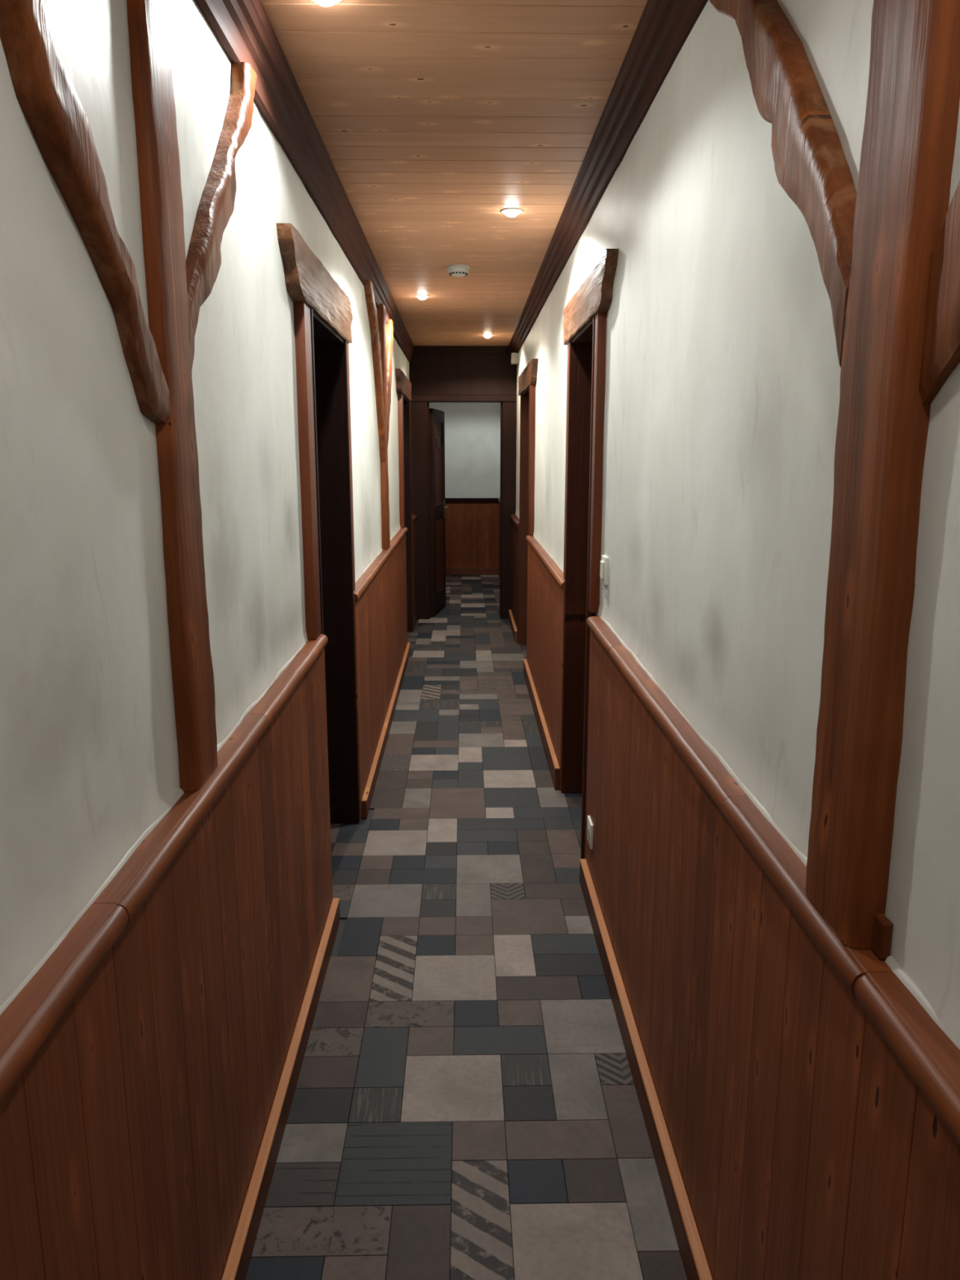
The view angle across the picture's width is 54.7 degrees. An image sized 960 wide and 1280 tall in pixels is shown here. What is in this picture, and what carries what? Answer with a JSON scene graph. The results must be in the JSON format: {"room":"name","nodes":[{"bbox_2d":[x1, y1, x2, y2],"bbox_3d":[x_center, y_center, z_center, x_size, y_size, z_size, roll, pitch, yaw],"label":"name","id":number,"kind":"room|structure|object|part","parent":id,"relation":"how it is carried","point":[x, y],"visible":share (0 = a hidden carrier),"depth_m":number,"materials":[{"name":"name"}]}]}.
{"room":"hotel corridor","nodes":[
{"label":"hotel corridor","id":0,"kind":"room"},
{"bbox_2d":[0,0,408,1014],"bbox_3d":[-0.588,-0.643,4.426,0.102,2.502,14.153,0,11,-1],"label":"wall","id":1,"kind":"structure","parent":0,"point":[89,756],"depth_m":1.25,"materials":[{"name":"paint"}]},
{"bbox_2d":[0,0,257,791],"bbox_3d":[-0.474,-0.417,1.423,0.038,1.347,1.371,0,11,-1],"label":"timber post","id":2,"kind":"object","parent":1,"relation":"attached to","point":[159,357],"visible":1,"depth_m":1.39,"materials":[{"name":"brown wood"}]},
{"bbox_3d":[-0.478,-0.425,1.459,0.030,1.347,0.148,0,11,-1],"label":"post","id":3,"kind":"part","parent":2,"relation":"part of","materials":[{"name":"brown wood"}]},
{"bbox_2d":[0,634,333,1279],"bbox_3d":[-0.452,0.984,0.296,0.073,0.953,5.405,0,11,-1],"label":"panelling","id":4,"kind":"object","parent":1,"relation":"attached to","point":[142,1063],"visible":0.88,"depth_m":1.38,"materials":[{"name":"brown wood"}]},
{"bbox_3d":[-0.461,0.439,0.703,0.072,0.045,0.919,0,11,-1],"label":"cap rail","id":5,"kind":"part","parent":4,"relation":"part of","materials":[{"name":"brown wood"}]},
{"bbox_3d":[-0.477,0.263,1.570,0.073,0.045,0.849,0,11,-1],"label":"cap rail","id":6,"kind":"part","parent":4,"relation":"part of","materials":[{"name":"brown wood"}]},
{"bbox_3d":[-0.492,0.090,2.421,0.073,0.045,0.884,0,11,-1],"label":"cap rail","id":7,"kind":"part","parent":4,"relation":"part of","materials":[{"name":"brown wood"}]},
{"bbox_2d":[194,0,413,362],"bbox_3d":[-0.514,-1.433,2.660,0.075,0.236,11.000,0,11,-1],"label":"trim","id":8,"kind":"structure","parent":1,"relation":"attached to","point":[243,28],"depth_m":2.44,"materials":[{"name":"brown wood"}]},
{"bbox_2d":[221,642,410,1279],"bbox_3d":[-0.456,1.003,2.405,0.023,0.078,9.530,0,11,-1],"label":"baseboard","id":9,"kind":"structure","parent":1,"relation":"attached to","point":[240,1254],"depth_m":2.16,"materials":[{"name":"brown wood"}]},
{"bbox_3d":[-0.420,1.415,0.382,0.021,0.073,5.400,0,11,-1],"label":"skirting","id":10,"kind":"part","parent":9,"relation":"part of","materials":[{"name":"brown wood"}]},
{"bbox_3d":[-0.512,0.383,5.472,0.021,0.073,3.270,0,11,-1],"label":"skirting","id":11,"kind":"part","parent":9,"relation":"part of","materials":[{"name":"brown wood"}]},
{"bbox_2d":[275,222,359,823],"bbox_3d":[-0.656,-0.167,3.169,0.358,2.068,1.300,0,11,-1],"label":"door","id":12,"kind":"structure","parent":1,"relation":"in","point":[323,315],"depth_m":3.49,"materials":[{"name":"brown wood"}]},
{"bbox_3d":[-0.508,-0.488,2.716,0.044,0.972,0.124,0,11,-1],"label":"casing","id":13,"kind":"part","parent":12,"relation":"part of","materials":[{"name":"brown wood"}]},
{"bbox_3d":[-0.524,-0.666,3.594,0.044,0.972,0.124,0,11,-1],"label":"casing","id":14,"kind":"part","parent":12,"relation":"part of","materials":[{"name":"brown wood"}]},
{"bbox_2d":[364,280,393,549],"bbox_3d":[-0.541,-1.179,5.201,0.038,1.338,1.480,0,11,-1],"label":"timber post","id":15,"kind":"object","parent":1,"relation":"attached to","point":[381,332],"visible":0.99,"depth_m":5.13,"materials":[{"name":"brown wood"}]},
{"bbox_3d":[-0.543,-1.188,5.250,0.036,1.337,0.171,0,11,-1],"label":"post","id":16,"kind":"part","parent":15,"relation":"part of","materials":[{"name":"brown wood"}]},
{"bbox_2d":[353,527,407,820],"bbox_3d":[-0.543,-0.045,5.372,0.073,0.953,3.295,0,11,-1],"label":"panelling","id":17,"kind":"object","parent":1,"relation":"attached to","point":[380,593],"visible":0.86,"depth_m":4.64,"materials":[{"name":"brown wood"}]},
{"bbox_3d":[-0.525,-0.288,4.287,0.073,0.045,1.264,0,11,-1],"label":"cap rail","id":18,"kind":"part","parent":17,"relation":"part of","materials":[{"name":"brown wood"}]},
{"bbox_3d":[-0.554,-0.615,5.902,0.073,0.045,2.029,0,11,-1],"label":"cap rail","id":19,"kind":"part","parent":17,"relation":"part of","materials":[{"name":"brown wood"}]},
{"bbox_2d":[395,368,413,631],"bbox_3d":[-0.730,-0.989,7.236,0.357,2.062,1.360,0,11,-1],"label":"door","id":20,"kind":"structure","parent":1,"relation":"in","point":[403,385],"depth_m":7.55,"materials":[{"name":"brown wood"}]},
{"bbox_3d":[-0.582,-1.313,6.782,0.044,0.972,0.124,0,11,-1],"label":"casing","id":21,"kind":"part","parent":20,"relation":"part of","materials":[{"name":"brown wood"}]},
{"bbox_3d":[-0.597,-1.493,7.670,0.044,0.972,0.124,0,11,-1],"label":"casing","id":22,"kind":"part","parent":20,"relation":"part of","materials":[{"name":"brown wood"}]},
{"bbox_2d":[411,514,417,630],"bbox_3d":[-0.593,-0.604,8.128,0.072,0.953,0.510,0,11,-1],"label":"panelling","id":23,"kind":"object","parent":1,"relation":"attached to","point":[414,517],"visible":0.83,"depth_m":8.05,"materials":[{"name":"brown wood"}]},
{"bbox_3d":[-0.593,-1.048,8.038,0.072,0.045,0.509,0,11,-1],"label":"cap rail","id":24,"kind":"part","parent":23,"relation":"part of","materials":[{"name":"brown wood"}]},
{"bbox_2d":[260,0,647,346],"bbox_3d":[-0.079,-1.819,4.197,1.400,0.143,14.350,0,11,-1],"label":"ceiling","id":25,"kind":"structure","parent":0,"point":[433,119],"depth_m":2.69,"materials":[{"name":"brown wood"}]},
{"bbox_2d":[311,0,342,6],"bbox_3d":[-0.323,-1.341,1.937,0.085,0.026,0.085,0,11,-1],"label":"recessed light","id":26,"kind":"object","parent":25,"relation":"in","point":[322,2],"visible":1,"depth_m":1.94,"materials":[{"name":"white glass"}]},
{"bbox_2d":[414,294,429,299],"bbox_3d":[-0.346,-2.048,5.548,0.085,0.026,0.085,0,11,-1],"label":"recessed light","id":27,"kind":"object","parent":25,"relation":"in","point":[420,296],"visible":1,"depth_m":5.53,"materials":[{"name":"white glass"}]},
{"bbox_3d":[-0.346,-2.047,5.549,0.067,0.024,0.067,0,11,-1],"label":"bulb","id":28,"kind":"part","parent":27,"relation":"part of","materials":[{"name":"white glass"}]},
{"bbox_2d":[447,264,470,276],"bbox_3d":[-0.110,-1.869,4.701,0.116,0.049,0.116,0,11,-1],"label":"smoke detector","id":29,"kind":"object","parent":25,"relation":"attached to","point":[455,270],"visible":1,"depth_m":4.66,"materials":[{"name":"grey plastic"}]},
{"bbox_2d":[482,334,493,337],"bbox_3d":[0.061,-2.396,7.322,0.085,0.026,0.085,0,11,-1],"label":"recessed light","id":30,"kind":"object","parent":25,"relation":"in","point":[485,335],"visible":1,"depth_m":7.30,"materials":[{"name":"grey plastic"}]},
{"bbox_2d":[501,208,522,217],"bbox_3d":[0.124,-1.675,3.643,0.085,0.026,0.085,0,11,-1],"label":"recessed light","id":31,"kind":"object","parent":25,"relation":"in","point":[510,212],"visible":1,"depth_m":3.62,"materials":[{"name":"white glass"}]},
{"bbox_3d":[0.124,-1.674,3.643,0.067,0.024,0.067,0,11,-1],"label":"bulb","id":32,"kind":"part","parent":31,"relation":"part of","materials":[{"name":"white glass"}]},
{"bbox_2d":[408,346,516,619],"bbox_3d":[-0.148,-1.410,8.312,0.954,2.460,0.165,0,11,-1],"label":"door frame","id":33,"kind":"structure","parent":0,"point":[437,374],"depth_m":8.13,"materials":[{"name":"brown wood"}]},
{"bbox_2d":[429,408,448,615],"bbox_3d":[-0.379,-1.203,8.730,0.076,1.872,0.600,2,12,8],"label":"open door","id":34,"kind":"structure","parent":33,"relation":"attached to","point":[437,417],"depth_m":8.66,"materials":[{"name":"brown wood"}]},
{"bbox_3d":[-0.386,-1.826,8.605,0.006,0.100,0.120,2,12,8],"label":"number plate","id":35,"kind":"part","parent":34,"relation":"part of","materials":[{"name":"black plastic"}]},
{"bbox_3d":[-0.398,-2.067,8.558,0.038,0.110,0.400,2,12,8],"label":"rail","id":36,"kind":"part","parent":34,"relation":"part of","materials":[{"name":"brown wood"}]},
{"bbox_3d":[-0.398,-1.645,8.643,0.018,0.750,0.400,2,12,8],"label":"panel","id":37,"kind":"part","parent":34,"relation":"part of","materials":[{"name":"brown wood"}]},
{"bbox_3d":[-0.398,-1.219,8.730,0.038,0.120,0.400,2,12,8],"label":"rail","id":38,"kind":"part","parent":34,"relation":"part of","materials":[{"name":"brown wood"}]},
{"bbox_3d":[-0.398,-0.817,8.811,0.018,0.700,0.400,2,12,8],"label":"panel","id":39,"kind":"part","parent":34,"relation":"part of","materials":[{"name":"brown wood"}]},
{"bbox_3d":[-0.398,-0.380,8.900,0.038,0.192,0.400,2,12,8],"label":"rail","id":40,"kind":"part","parent":34,"relation":"part of","materials":[{"name":"brown wood"}]},
{"bbox_3d":[-0.148,-2.385,8.127,0.954,0.475,0.120,0,11,-1],"label":"header panel","id":41,"kind":"part","parent":33,"relation":"part of","materials":[{"name":"brown wood"}]},
{"bbox_3d":[-0.147,-2.521,8.031,0.934,0.090,0.017,0,11,-1],"label":"header rail","id":42,"kind":"part","parent":33,"relation":"part of","materials":[{"name":"brown wood"}]},
{"bbox_2d":[429,402,500,497],"bbox_3d":[-0.203,-2.049,11.362,1.122,2.502,0.095,0,11,-1],"label":"wall","id":43,"kind":"structure","parent":0,"point":[472,429],"depth_m":11.26,"materials":[{"name":"paint"}]},
{"bbox_2d":[444,497,498,574],"bbox_3d":[-0.201,-1.273,11.449,0.860,0.945,0.070,0,11,-1],"label":"panelling","id":44,"kind":"object","parent":43,"relation":"attached to","point":[472,524],"visible":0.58,"depth_m":11.44,"materials":[{"name":"brown wood"}]},
{"bbox_3d":[-0.202,-1.716,11.359,0.860,0.040,0.070,0,11,-1],"label":"cap rail","id":45,"kind":"part","parent":44,"relation":"part of","materials":[{"name":"brown wood"}]},
{"bbox_3d":[-0.201,-0.849,11.521,0.860,0.084,0.020,0,11,-1],"label":"skirting","id":46,"kind":"part","parent":44,"relation":"part of","materials":[{"name":"brown wood"}]},
{"bbox_2d":[244,574,687,1279],"bbox_3d":[-0.078,0.645,4.671,2.000,0.120,14.700,0,11,-1],"label":"floor","id":47,"kind":"structure","parent":0,"point":[465,1105],"depth_m":2.42,"materials":[{"name":"carpet"}]},
{"bbox_2d":[515,0,959,1049],"bbox_3d":[0.431,-0.646,4.444,0.103,2.502,14.153,0,11,-1],"label":"wall","id":48,"kind":"structure","parent":0,"point":[723,369],"depth_m":1.55,"materials":[{"name":"paint"}]},
{"bbox_2d":[497,497,500,577],"bbox_3d":[0.255,-1.208,11.108,0.073,0.953,0.700,0,11,-1],"label":"panelling","id":49,"kind":"object","parent":48,"relation":"attached to","point":[499,498],"visible":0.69,"depth_m":11.22,"materials":[{"name":"brown wood"}]},
{"bbox_2d":[510,514,519,642],"bbox_3d":[0.313,-0.553,7.879,0.073,0.953,1.050,0,11,-1],"label":"panelling","id":50,"kind":"object","parent":48,"relation":"attached to","point":[515,520],"visible":0.84,"depth_m":7.73,"materials":[{"name":"brown wood"}]},
{"bbox_3d":[0.313,-0.998,7.789,0.073,0.045,1.049,0,11,-1],"label":"cap rail","id":51,"kind":"part","parent":50,"relation":"part of","materials":[{"name":"brown wood"}]},
{"bbox_2d":[511,352,518,364],"bbox_3d":[0.294,-2.403,7.927,0.060,0.090,0.100,0,11,-1],"label":"alarm box","id":52,"kind":"object","parent":48,"relation":"attached to","point":[514,356],"visible":0.98,"depth_m":7.88,"materials":[{"name":"grey plastic"}]},
{"bbox_2d":[518,358,537,644],"bbox_3d":[0.483,-0.889,6.717,0.357,2.073,1.500,0,11,-1],"label":"door","id":53,"kind":"structure","parent":48,"relation":"in","point":[527,379],"depth_m":7.05,"materials":[{"name":"brown wood"}]},
{"bbox_3d":[0.332,-1.399,7.155,0.044,0.992,0.124,0,11,-1],"label":"casing","id":54,"kind":"part","parent":53,"relation":"part of","materials":[{"name":"brown wood"}]},
{"bbox_3d":[0.350,-1.191,6.130,0.044,0.992,0.124,0,11,-1],"label":"casing","id":55,"kind":"part","parent":53,"relation":"part of","materials":[{"name":"brown wood"}]},
{"bbox_2d":[525,535,564,791],"bbox_3d":[0.361,-0.011,5.204,0.073,0.953,2.270,0,11,-1],"label":"panelling","id":56,"kind":"object","parent":48,"relation":"attached to","point":[545,580],"visible":0.86,"depth_m":4.79,"materials":[{"name":"brown wood"}]},
{"bbox_3d":[0.361,-0.456,5.114,0.073,0.045,2.269,0,11,-1],"label":"cap rail","id":57,"kind":"part","parent":56,"relation":"part of","materials":[{"name":"brown wood"}]},
{"bbox_2d":[560,248,618,858],"bbox_3d":[0.539,-0.271,3.595,0.357,2.102,1.225,0,11,-1],"label":"door","id":58,"kind":"structure","parent":48,"relation":"in","point":[584,321],"depth_m":3.82,"materials":[{"name":"brown wood"}]},
{"bbox_3d":[0.390,-0.753,3.927,0.044,1.009,0.119,0,11,-1],"label":"casing","id":59,"kind":"part","parent":58,"relation":"part of","materials":[{"name":"brown wood"}]},
{"bbox_3d":[0.404,-0.595,3.149,0.044,1.009,0.084,0,11,-1],"label":"casing","id":60,"kind":"part","parent":58,"relation":"part of","materials":[{"name":"brown wood"}]},
{"bbox_2d":[600,555,608,585],"bbox_3d":[0.407,-0.230,3.048,0.018,0.090,0.080,0,11,-1],"label":"light switch","id":61,"kind":"object","parent":48,"relation":"attached to","point":[604,562],"visible":1,"depth_m":3.02,"materials":[{"name":"white plastic"}]},
{"bbox_2d":[508,0,707,353],"bbox_3d":[0.396,-1.465,2.670,0.108,0.177,11.000,0,11,-1],"label":"trim","id":62,"kind":"structure","parent":48,"relation":"attached to","point":[664,27],"depth_m":2.55,"materials":[{"name":"brown wood"}]},
{"bbox_2d":[508,609,712,1279],"bbox_3d":[0.368,0.847,3.107,0.023,0.104,10.940,0,11,-1],"label":"baseboard","id":63,"kind":"structure","parent":48,"relation":"attached to","point":[691,1251],"depth_m":2.18,"materials":[{"name":"brown wood"}]},
{"bbox_3d":[0.281,-0.128,7.965,0.021,0.085,1.030,0,11,-1],"label":"skirting","id":64,"kind":"part","parent":63,"relation":"part of","materials":[{"name":"brown wood"}]},
{"bbox_3d":[0.329,0.407,5.288,0.021,0.100,2.250,0,11,-1],"label":"skirting","id":65,"kind":"part","parent":63,"relation":"part of","materials":[{"name":"brown wood"}]},
{"bbox_3d":[0.415,1.382,0.522,0.021,0.083,5.660,0,11,-1],"label":"skirting","id":66,"kind":"part","parent":63,"relation":"part of","materials":[{"name":"brown wood"}]},
{"bbox_2d":[584,616,959,1279],"bbox_3d":[0.446,0.952,0.456,0.073,0.953,5.700,0,11,-1],"label":"panelling","id":67,"kind":"object","parent":48,"relation":"attached to","point":[809,1101],"visible":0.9,"depth_m":1.38,"materials":[{"name":"brown wood"}]},
{"bbox_2d":[586,815,593,848],"bbox_3d":[0.372,0.652,3.149,0.012,0.086,0.090,0,11,-1],"label":"wall socket","id":68,"kind":"object","parent":67,"relation":"attached to","point":[589,824],"visible":1,"depth_m":3.12,"materials":[{"name":"white plastic"}]},
{"bbox_3d":[0.400,-0.011,2.924,0.072,0.045,0.479,0,11,-1],"label":"cap rail","id":69,"kind":"part","parent":67,"relation":"part of","materials":[{"name":"brown wood"}]},
{"bbox_3d":[0.415,0.155,2.100,0.073,0.045,1.199,0,11,-1],"label":"cap rail","id":70,"kind":"part","parent":67,"relation":"part of","materials":[{"name":"brown wood"}]},
{"bbox_3d":[0.430,0.326,1.258,0.073,0.045,0.519,0,11,-1],"label":"cap rail","id":71,"kind":"part","parent":67,"relation":"part of","materials":[{"name":"brown wood"}]},
{"bbox_3d":[0.451,0.567,0.072,0.073,0.045,1.899,0,11,-1],"label":"cap rail","id":72,"kind":"part","parent":67,"relation":"part of","materials":[{"name":"brown wood"}]},
{"bbox_2d":[709,0,959,959],"bbox_3d":[0.427,-0.368,1.015,0.042,1.412,1.600,0,11,-1],"label":"timber post","id":73,"kind":"object","parent":48,"relation":"attached to","point":[888,251],"visible":1,"depth_m":0.99,"materials":[{"name":"brown wood"}]},
{"bbox_3d":[0.429,-0.360,0.976,0.038,1.412,0.162,0,11,-1],"label":"post","id":74,"kind":"part","parent":73,"relation":"part of","materials":[{"name":"brown wood"}]}
]}

